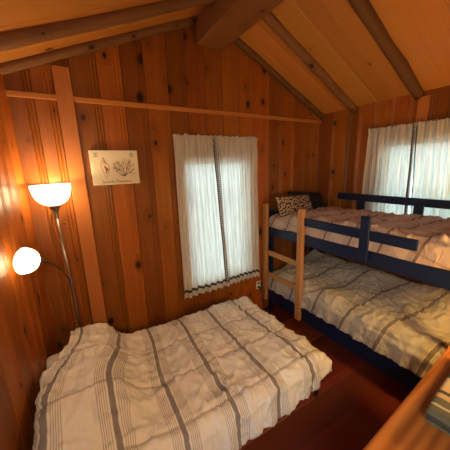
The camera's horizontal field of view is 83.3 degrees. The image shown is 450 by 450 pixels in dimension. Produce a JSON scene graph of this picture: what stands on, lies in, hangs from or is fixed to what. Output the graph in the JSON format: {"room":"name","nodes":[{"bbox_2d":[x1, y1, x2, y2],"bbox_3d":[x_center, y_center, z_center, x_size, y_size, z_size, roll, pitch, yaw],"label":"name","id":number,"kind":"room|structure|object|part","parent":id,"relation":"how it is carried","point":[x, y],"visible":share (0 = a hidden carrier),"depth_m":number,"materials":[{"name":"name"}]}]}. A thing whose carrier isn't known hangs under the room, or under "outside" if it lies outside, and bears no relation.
{"room":"cabin bedroom","nodes":[
{"label":"cabin bedroom","id":0,"kind":"room"},
{"bbox_2d":[0,70,58,449],"bbox_3d":[-1.006,0.450,0.942,0.008,2.791,2.792,-8,14,-24],"label":"wall","id":1,"kind":"structure","parent":0,"point":[27,331],"depth_m":1.61,"materials":[{"name":"brown wood"}]},
{"bbox_2d":[0,0,204,62],"bbox_3d":[-0.359,-1.304,0.975,2.150,0.908,2.780,-9,15,-30],"label":"ceiling","id":2,"kind":"structure","parent":0,"point":[14,14],"depth_m":1.66,"materials":[{"name":"brown wood"}]},
{"bbox_2d":[0,15,196,74],"bbox_3d":[-1.005,-1.540,2.131,2.042,0.922,0.088,-9,15,-30],"label":"rafter","id":3,"kind":"object","parent":2,"relation":"attached to","point":[44,58],"visible":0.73,"depth_m":2.06,"materials":[{"name":"brown wood"}]},
{"bbox_2d":[0,0,216,51],"bbox_3d":[-0.797,-1.467,1.790,2.043,0.923,0.111,-9,15,-30],"label":"rafter","id":4,"kind":"object","parent":2,"relation":"attached to","point":[9,40],"visible":0.83,"depth_m":1.71,"materials":[{"name":"brown wood"}]},
{"bbox_2d":[196,0,283,50],"bbox_3d":[0.537,-1.721,1.424,0.307,0.294,2.740,-9,15,-30],"label":"ridge beam","id":5,"kind":"structure","parent":2,"relation":"attached to","point":[219,24],"depth_m":2.18,"materials":[{"name":"brown wood"}]},
{"bbox_2d":[3,25,319,352],"bbox_3d":[-0.125,-0.400,2.939,3.525,3.518,0.008,-9,15,-30],"label":"wall","id":6,"kind":"structure","parent":0,"point":[136,229],"depth_m":2.52,"materials":[{"name":"brown wood"}]},
{"bbox_2d":[5,90,56,100],"bbox_3d":[-1.496,-1.004,1.959,0.330,0.040,0.026,-9,15,-30],"label":"trim","id":7,"kind":"structure","parent":6,"relation":"attached to","point":[12,93],"depth_m":1.95,"materials":[{"name":"brown wood"}]},
{"bbox_2d":[51,65,106,323],"bbox_3d":[-1.272,0.121,2.329,0.122,2.840,0.024,-9,15,-30],"label":"trim","id":8,"kind":"structure","parent":6,"relation":"attached to","point":[62,84],"depth_m":2.22,"materials":[{"name":"brown wood"}]},
{"bbox_2d":[88,150,139,185],"bbox_3d":[-1.010,-0.530,2.335,0.405,0.305,0.032,-9,15,-30],"label":"print","id":9,"kind":"object","parent":6,"relation":"attached to","point":[108,167],"visible":1,"depth_m":2.32,"materials":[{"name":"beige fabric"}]},
{"bbox_2d":[73,96,320,123],"bbox_3d":[0.053,-1.254,2.852,3.050,0.040,0.026,-9,15,-30],"label":"trim","id":10,"kind":"structure","parent":6,"relation":"attached to","point":[76,99],"depth_m":2.56,"materials":[{"name":"brown wood"}]},
{"bbox_2d":[256,281,260,288],"bbox_3d":[0.469,0.839,3.544,0.072,0.115,0.014,-9,15,-30],"label":"wall outlet","id":11,"kind":"object","parent":6,"relation":"attached to","point":[258,283],"visible":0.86,"depth_m":3.54,"materials":[{"name":"beige plastic"}]},
{"bbox_2d":[239,304,410,449],"bbox_3d":[0.787,1.689,1.553,3.920,0.004,4.020,-9,15,-30],"label":"floor","id":12,"kind":"structure","parent":0,"point":[354,400],"depth_m":2.15,"materials":[{"name":"brown wood"}]},
{"bbox_2d":[13,183,81,327],"bbox_3d":[-1.302,0.671,1.973,0.312,1.931,0.750,-3,13,-3],"label":"floor lamp","id":13,"kind":"object","parent":12,"relation":"on","point":[26,260],"visible":0.88,"depth_m":1.89,"materials":[{"name":"silver metal"}]},
{"bbox_3d":[-1.213,0.214,1.556,0.161,0.156,0.109,2,13,16],"label":"lamp shade","id":14,"kind":"part","parent":13,"relation":"part of","materials":[{"name":"white glass"}]},
{"bbox_3d":[-1.210,0.221,1.569,0.042,0.045,0.059,2,13,15],"label":"bulb","id":15,"kind":"part","parent":13,"relation":"part of","materials":[{"name":"white glass"}]},
{"bbox_3d":[-1.363,-0.236,1.998,0.272,0.161,0.272,-11,15,-29],"label":"lamp shade","id":16,"kind":"part","parent":13,"relation":"part of","materials":[{"name":"white glass"}]},
{"bbox_3d":[-1.251,0.359,1.908,0.027,0.370,0.491,-6,13,-16],"label":"reading arm","id":17,"kind":"part","parent":13,"relation":"part of","materials":[{"name":"silver metal"}]},
{"bbox_2d":[263,192,449,390],"bbox_3d":[1.469,0.541,2.796,0.963,1.648,2.128,-9,15,-30],"label":"bunk bed","id":18,"kind":"object","parent":12,"relation":"on","point":[438,277],"visible":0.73,"depth_m":2.54,"materials":[{"name":"blue paint"}]},
{"bbox_3d":[0.549,0.376,3.421,0.050,1.345,0.075,-9,15,-30],"label":"ladder post","id":19,"kind":"part","parent":18,"relation":"part of","materials":[{"name":"brown wood"}]},
{"bbox_3d":[0.635,0.510,3.478,0.050,1.460,0.050,-9,15,-30],"label":"bed post","id":20,"kind":"part","parent":18,"relation":"part of","materials":[{"name":"blue paint"}]},
{"bbox_3d":[0.860,0.481,2.913,0.050,1.345,0.075,-9,15,-30],"label":"ladder post","id":21,"kind":"part","parent":18,"relation":"part of","materials":[{"name":"brown wood"}]},
{"bbox_3d":[1.147,0.060,2.329,0.024,0.088,1.090,-9,15,-30],"label":"guard rail","id":22,"kind":"part","parent":18,"relation":"part of","materials":[{"name":"blue paint"}]},
{"bbox_3d":[1.914,-0.260,2.732,0.024,0.085,1.560,-9,15,-30],"label":"wall rail","id":23,"kind":"part","parent":18,"relation":"part of","materials":[{"name":"blue paint"}]},
{"bbox_2d":[363,346,449,449],"bbox_3d":[1.056,1.313,1.124,1.420,0.900,0.528,-10,15,-33],"label":"dresser","id":24,"kind":"object","parent":12,"relation":"on","point":[407,428],"visible":0.94,"depth_m":1.10,"materials":[{"name":"brown wood"}]},
{"bbox_2d":[425,374,449,435],"bbox_3d":[1.217,0.795,1.112,0.666,0.102,0.360,-11,15,-34],"label":"folded blanket","id":25,"kind":"object","parent":24,"relation":"on","point":[437,414],"visible":1,"depth_m":1.06,"materials":[{"name":"fabric"}]},
{"bbox_2d":[239,0,449,113],"bbox_3d":[1.291,-1.603,1.921,1.780,0.842,2.780,-9,15,-30],"label":"ceiling","id":26,"kind":"structure","parent":0,"point":[331,32],"depth_m":2.32,"materials":[{"name":"brown wood"}]},
{"bbox_2d":[233,38,323,119],"bbox_3d":[0.615,-1.809,3.055,1.790,0.895,0.084,-9,15,-30],"label":"rafter","id":27,"kind":"object","parent":26,"relation":"attached to","point":[243,46],"visible":0.8,"depth_m":3.02,"materials":[{"name":"brown wood"}]},
{"bbox_2d":[262,12,357,112],"bbox_3d":[0.871,-1.717,2.638,1.796,0.899,0.105,-9,15,-30],"label":"rafter","id":28,"kind":"object","parent":26,"relation":"attached to","point":[270,19],"visible":0.85,"depth_m":2.60,"materials":[{"name":"brown wood"}]},
{"bbox_2d":[348,0,424,100],"bbox_3d":[1.228,-1.595,2.052,1.800,0.916,0.112,-9,15,-30],"label":"rafter","id":29,"kind":"object","parent":26,"relation":"attached to","point":[364,9],"visible":1,"depth_m":2.13,"materials":[{"name":"brown wood"}]},
{"bbox_2d":[314,85,449,289],"bbox_3d":[2.095,-0.006,2.740,0.008,2.700,2.780,-9,15,-30],"label":"wall","id":30,"kind":"structure","parent":0,"point":[343,134],"depth_m":3.25,"materials":[{"name":"brown wood"}]},
{"bbox_2d":[415,95,430,122],"bbox_3d":[2.002,-1.064,2.578,0.022,0.460,0.100,-9,15,-30],"label":"trim","id":31,"kind":"structure","parent":30,"relation":"attached to","point":[424,102],"depth_m":2.54,"materials":[{"name":"brown wood"}]},
{"bbox_3d":[2.057,-0.969,2.491,0.056,0.012,1.225,-9,15,-30],"label":"curtain rod","id":32,"kind":"object","parent":30,"relation":"attached to","visible":0},
{"bbox_2d":[362,122,416,214],"bbox_3d":[1.848,-0.381,2.917,0.074,1.461,0.561,-9,15,-30],"label":"curtain","id":33,"kind":"object","parent":32,"relation":"hanging from","point":[389,161],"visible":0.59,"depth_m":2.84,"materials":[{"name":"grey fabric"}]},
{"bbox_2d":[410,118,449,218],"bbox_3d":[2.169,-0.273,2.394,0.074,1.460,0.794,-9,15,-30],"label":"curtain","id":34,"kind":"object","parent":32,"relation":"hanging from","point":[431,167],"visible":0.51,"depth_m":2.50,"materials":[{"name":"grey fabric"}]},
{"bbox_3d":[-0.273,1.210,2.116,1.930,0.183,1.020,-9,15,-30],"label":"mattress","id":35,"kind":"object","parent":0,"visible":0},
{"bbox_2d":[46,353,59,369],"bbox_3d":[-1.063,1.082,1.858,0.460,0.182,0.620,-9,15,-30],"label":"pillow","id":36,"kind":"object","parent":35,"relation":"on","point":[54,357],"visible":0.07,"depth_m":1.92,"materials":[{"name":"beige fabric"}]},
{"bbox_2d":[32,296,331,449],"bbox_3d":[-0.295,1.091,2.072,2.031,0.596,1.306,-9,15,-30],"label":"comforter","id":37,"kind":"object","parent":35,"relation":"on","point":[216,377],"visible":1,"depth_m":1.75,"materials":[{"name":"fabric"}]},
{"bbox_3d":[1.506,0.927,2.893,0.846,0.280,2.060,-9,15,-30],"label":"mattress","id":38,"kind":"object","parent":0,"visible":0},
{"bbox_2d":[268,249,449,377],"bbox_3d":[1.490,0.761,2.866,1.015,0.501,2.086,-9,15,-30],"label":"comforter","id":39,"kind":"object","parent":38,"relation":"on","point":[405,322],"visible":0.92,"depth_m":2.49,"materials":[{"name":"white fabric"}]},
{"bbox_3d":[1.480,0.112,2.710,0.846,0.170,2.060,-9,15,-30],"label":"mattress","id":40,"kind":"object","parent":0,"visible":0},
{"bbox_2d":[269,206,449,270],"bbox_3d":[1.461,-0.006,2.669,0.894,0.312,2.050,-9,15,-30],"label":"comforter","id":41,"kind":"object","parent":40,"relation":"on","point":[432,233],"visible":0.81,"depth_m":2.20,"materials":[{"name":"white fabric"}]},
{"bbox_2d":[275,195,312,216],"bbox_3d":[0.924,-0.260,3.326,0.611,0.261,0.203,-9,15,-30],"label":"pillow","id":42,"kind":"object","parent":41,"relation":"on","point":[287,205],"visible":0.87,"depth_m":3.22,"materials":[{"name":"fabric"}]},
{"bbox_2d":[287,191,324,208],"bbox_3d":[1.136,-0.330,3.517,0.642,0.304,0.220,-8,14,-24],"label":"pillow","id":43,"kind":"object","parent":41,"relation":"on","point":[316,199],"visible":0.44,"depth_m":3.48,"materials":[{"name":"grey fabric"}]},
{"bbox_3d":[-0.080,-0.922,2.832,1.030,0.012,0.056,-9,15,-30],"label":"curtain rod","id":44,"kind":"object","parent":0,"visible":0},
{"bbox_2d":[173,133,229,297],"bbox_3d":[-0.236,-0.074,2.857,0.612,1.810,0.074,-9,15,-30],"label":"curtain","id":45,"kind":"object","parent":44,"relation":"hanging from","point":[199,194],"visible":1,"depth_m":2.83,"materials":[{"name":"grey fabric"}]},
{"bbox_2d":[216,135,258,285],"bbox_3d":[0.176,-0.145,3.088,0.584,1.800,0.067,-9,15,-30],"label":"curtain","id":46,"kind":"object","parent":44,"relation":"hanging from","point":[238,158],"visible":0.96,"depth_m":3.07,"materials":[{"name":"grey fabric"}]}
]}

